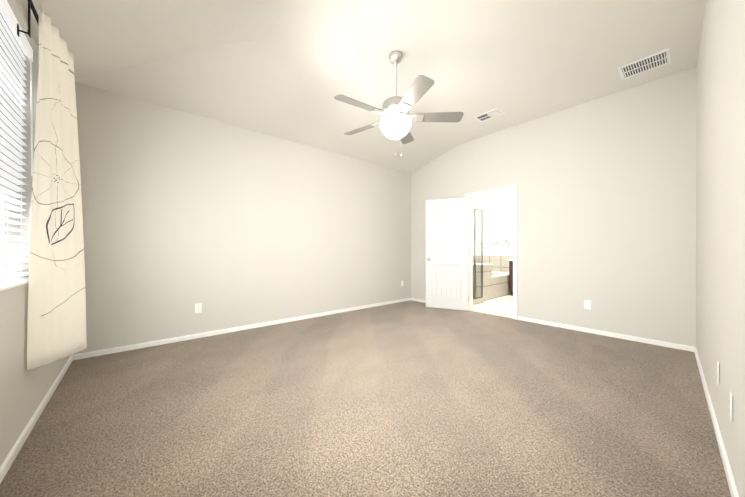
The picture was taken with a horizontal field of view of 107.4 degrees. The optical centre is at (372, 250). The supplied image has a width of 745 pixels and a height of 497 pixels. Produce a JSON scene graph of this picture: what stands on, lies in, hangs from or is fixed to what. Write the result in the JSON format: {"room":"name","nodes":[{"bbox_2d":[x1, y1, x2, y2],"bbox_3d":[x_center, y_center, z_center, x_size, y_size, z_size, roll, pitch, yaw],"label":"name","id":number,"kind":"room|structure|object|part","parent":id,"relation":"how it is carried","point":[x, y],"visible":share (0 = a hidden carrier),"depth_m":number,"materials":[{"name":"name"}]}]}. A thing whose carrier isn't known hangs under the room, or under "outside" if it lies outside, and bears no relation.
{"room":"empty bedroom","nodes":[
{"label":"empty bedroom","id":0,"kind":"room"},
{"bbox_2d":[0,0,70,465],"bbox_3d":[-1.609,-0.602,0.964,0.200,3.350,4.570,0,0,-41],"label":"wall","id":1,"kind":"structure","parent":0,"point":[23,390],"depth_m":1.59,"materials":[{"name":"beige paint"}]},
{"bbox_2d":[0,277,28,290],"bbox_3d":[-1.690,0.182,1.099,0.172,0.018,1.820,0,0,-41],"label":"window sill","id":2,"kind":"structure","parent":1,"relation":"attached to","point":[10,283],"depth_m":1.49,"materials":[{"name":"white wood"}]},
{"bbox_2d":[0,0,32,281],"bbox_3d":[-1.714,-0.576,1.078,0.179,1.497,1.816,0,0,-41],"label":"window blinds","id":3,"kind":"structure","parent":1,"relation":"in","point":[15,49],"depth_m":1.61,"materials":[{"name":"white plastic"}]},
{"bbox_2d":[0,355,72,483],"bbox_3d":[-1.582,1.046,1.098,0.013,0.054,4.165,0,0,-41],"label":"baseboard","id":4,"kind":"structure","parent":1,"relation":"attached to","point":[6,464],"depth_m":1.62,"materials":[{"name":"white wood"}]},
{"bbox_2d":[17,0,86,369],"bbox_3d":[-1.480,-0.368,1.136,0.220,2.112,2.062,0,0,-41],"label":"curtain","id":5,"kind":"object","parent":1,"relation":"attached to","point":[56,326],"visible":1,"depth_m":1.72,"materials":[{"name":"beige fabric"}]},
{"bbox_3d":[-1.541,-1.288,1.082,0.058,0.239,2.062,0,0,-41],"label":"curtain rod","id":6,"kind":"part","parent":5,"relation":"part of","materials":[{"name":"brown metal"}]},
{"bbox_2d":[72,82,410,354],"bbox_3d":[-1.129,-0.606,4.310,5.290,3.350,0.120,0,0,-41],"label":"wall","id":7,"kind":"structure","parent":0,"point":[226,225],"depth_m":3.50,"materials":[{"name":"beige paint"}]},
{"bbox_2d":[195,303,201,312],"bbox_3d":[-2.138,0.705,3.361,0.070,0.115,0.008,0,0,-41],"label":"electrical outlet","id":8,"kind":"object","parent":7,"relation":"attached to","point":[198,307],"visible":1,"depth_m":3.36,"materials":[{"name":"white plastic"}]},
{"bbox_2d":[72,298,410,359],"bbox_3d":[-1.055,1.042,4.288,4.970,0.054,0.013,0,0,-41],"label":"baseboard","id":9,"kind":"structure","parent":7,"relation":"attached to","point":[139,345],"depth_m":3.44,"materials":[{"name":"white wood"}]},
{"bbox_2d":[0,300,730,496],"bbox_3d":[0.287,1.111,2.595,5.200,0.080,4.570,0,0,-41],"label":"floor carpet","id":10,"kind":"object","parent":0,"point":[410,398],"visible":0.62,"depth_m":1.77,"materials":[{"name":"beige carpet"}]},
{"bbox_2d":[39,0,706,173],"bbox_3d":[0.275,-1.839,2.653,5.319,0.460,4.679,0,0,-41],"label":"ceiling","id":11,"kind":"structure","parent":0,"point":[289,70],"depth_m":2.69,"materials":[{"name":"paint"}]},
{"bbox_2d":[334,51,463,155],"bbox_3d":[0.193,-1.440,2.724,1.259,1.015,1.282,0,0,-41],"label":"fan","id":12,"kind":"object","parent":11,"relation":"hanging from","point":[394,122],"visible":1,"depth_m":2.64,"materials":[{"name":"silver metal"}]},
{"bbox_3d":[0.230,-1.214,2.735,0.310,0.185,0.310,0,0,-41],"label":"lamp shade","id":13,"kind":"part","parent":12,"relation":"part of","materials":[{"name":"white glass"}]},
{"bbox_3d":[0.230,-1.634,2.734,0.272,0.627,0.272,0,0,-41],"label":"motor","id":14,"kind":"part","parent":12,"relation":"part of","materials":[{"name":"silver metal"}]},
{"bbox_2d":[473,108,504,121],"bbox_3d":[1.676,-1.944,3.936,0.220,0.012,0.360,0,0,-41],"label":"ceiling vent","id":15,"kind":"object","parent":11,"relation":"in","point":[493,113],"visible":1,"depth_m":3.93,"materials":[{"name":"white metal"}]},
{"bbox_2d":[617,48,670,79],"bbox_3d":[2.851,-1.942,2.876,0.300,0.012,0.380,0,0,-41],"label":"ceiling vent","id":16,"kind":"object","parent":11,"relation":"in","point":[653,61],"visible":1,"depth_m":2.86,"materials":[{"name":"white metal"}]},
{"bbox_2d":[470,294,512,317],"bbox_3d":[2.957,1.107,5.779,3.000,0.080,3.420,0,0,-41],"label":"floor","id":17,"kind":"structure","parent":0,"point":[501,306],"depth_m":5.15,"materials":[{"name":"tile"}]},
{"bbox_2d":[473,208,483,304],"bbox_3d":[1.960,0.112,5.411,0.824,1.909,0.097,0,0,-41],"label":"shower enclosure","id":18,"kind":"object","parent":17,"relation":"on","point":[478,300],"visible":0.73,"depth_m":5.53,"materials":[{"name":"glass"}]},
{"bbox_3d":[1.964,0.069,5.407,0.774,1.762,0.006,0,0,-41],"label":"glass","id":19,"kind":"part","parent":18,"relation":"part of","materials":[{"name":"clear glass"}]},
{"bbox_2d":[473,263,510,300],"bbox_3d":[2.613,0.673,6.791,1.978,0.784,1.213,0,0,-41],"label":"bathtub","id":20,"kind":"object","parent":17,"relation":"on","point":[495,284],"visible":0.33,"depth_m":6.01,"materials":[{"name":"tile"}]},
{"bbox_2d":[508,259,512,294],"bbox_3d":[4.024,0.651,6.145,0.696,0.828,1.585,0,0,-41],"label":"bathroom vanity","id":21,"kind":"object","parent":17,"relation":"on","point":[510,275],"visible":0.12,"depth_m":6.45,"materials":[{"name":"brown wood"}]},
{"bbox_2d":[473,192,512,271],"bbox_3d":[2.991,-0.353,5.807,2.910,2.840,3.420,0,0,-41],"label":"wall","id":22,"kind":"structure","parent":0,"point":[497,209],"depth_m":7.46,"materials":[{"name":"white paint"}]},
{"bbox_2d":[476,255,512,271],"bbox_3d":[3.363,0.350,7.446,0.010,0.430,1.220,0,0,-41],"label":"wall tile","id":23,"kind":"structure","parent":22,"relation":"attached to","point":[500,263],"depth_m":7.41,"materials":[{"name":"beige tile"}]},
{"bbox_2d":[480,240,508,247],"bbox_3d":[3.304,-0.181,7.462,0.054,0.198,0.818,0,0,-41],"label":"towel rail","id":24,"kind":"object","parent":22,"relation":"attached to","point":[497,243],"visible":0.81,"depth_m":7.36,"materials":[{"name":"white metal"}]},
{"bbox_2d":[411,66,695,346],"bbox_3d":[2.282,-0.606,4.307,0.120,3.350,4.570,0,0,-41],"label":"wall","id":25,"kind":"structure","parent":0,"point":[606,205],"depth_m":3.48,"materials":[{"name":"beige paint"}]},
{"bbox_2d":[411,298,425,302],"bbox_3d":[1.240,1.041,5.420,0.013,0.054,1.288,0,0,-41],"label":"baseboard","id":26,"kind":"structure","parent":25,"relation":"attached to","point":[417,300],"depth_m":5.73,"materials":[{"name":"white wood"}]},
{"bbox_2d":[426,197,467,310],"bbox_3d":[1.345,0.056,4.989,0.755,2.000,0.035,0,0,24],"label":"door","id":27,"kind":"structure","parent":25,"relation":"in","point":[447,253],"depth_m":4.97,"materials":[{"name":"white wood"}]},
{"bbox_2d":[465,185,516,319],"bbox_3d":[2.008,0.025,4.627,0.154,2.088,0.886,0,0,-41],"label":"door frame","id":28,"kind":"structure","parent":25,"relation":"attached to","point":[502,190],"depth_m":4.58,"materials":[{"name":"white wood"}]},
{"bbox_2d":[584,300,590,308],"bbox_3d":[2.817,0.705,3.588,0.008,0.115,0.070,0,0,-41],"label":"electrical outlet","id":29,"kind":"object","parent":25,"relation":"attached to","point":[587,304],"visible":1,"depth_m":3.58,"materials":[{"name":"white plastic"}]},
{"bbox_2d":[518,316,694,351],"bbox_3d":[2.835,1.043,3.564,0.013,0.054,1.778,0,0,-41],"label":"baseboard","id":30,"kind":"structure","parent":25,"relation":"attached to","point":[646,340],"depth_m":3.38,"materials":[{"name":"white wood"}]},
{"bbox_2d":[696,0,744,496],"bbox_3d":[1.663,-0.602,1.061,5.290,3.350,0.497,0,0,-41],"label":"wall","id":31,"kind":"structure","parent":0,"point":[720,202],"depth_m":1.47,"materials":[{"name":"beige paint"}]},
{"bbox_2d":[694,347,738,496],"bbox_3d":[1.590,1.046,1.209,4.970,0.054,0.198,0,0,-41],"label":"baseboard","id":32,"kind":"structure","parent":31,"relation":"attached to","point":[729,474],"depth_m":1.51,"materials":[{"name":"white wood"}]},
{"bbox_2d":[717,361,718,383],"bbox_3d":[2.007,0.708,1.590,0.070,0.115,0.009,0,0,-41],"label":"electrical outlet","id":33,"kind":"object","parent":31,"relation":"attached to","point":[717,372],"visible":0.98,"depth_m":1.57,"materials":[{"name":"white plastic"}]},
{"bbox_2d":[729,391,731,421],"bbox_3d":[1.655,0.718,1.264,0.070,0.115,0.009,0,0,-41],"label":"electrical outlet","id":34,"kind":"object","parent":31,"relation":"attached to","point":[730,402],"visible":1,"depth_m":1.24,"materials":[{"name":"white plastic"}]},
{"bbox_3d":[1.655,0.718,1.264,0.070,0.115,0.009,0,0,-41],"label":"plate","id":35,"kind":"part","parent":34,"relation":"part of","materials":[{"name":"white plastic"}]}
]}

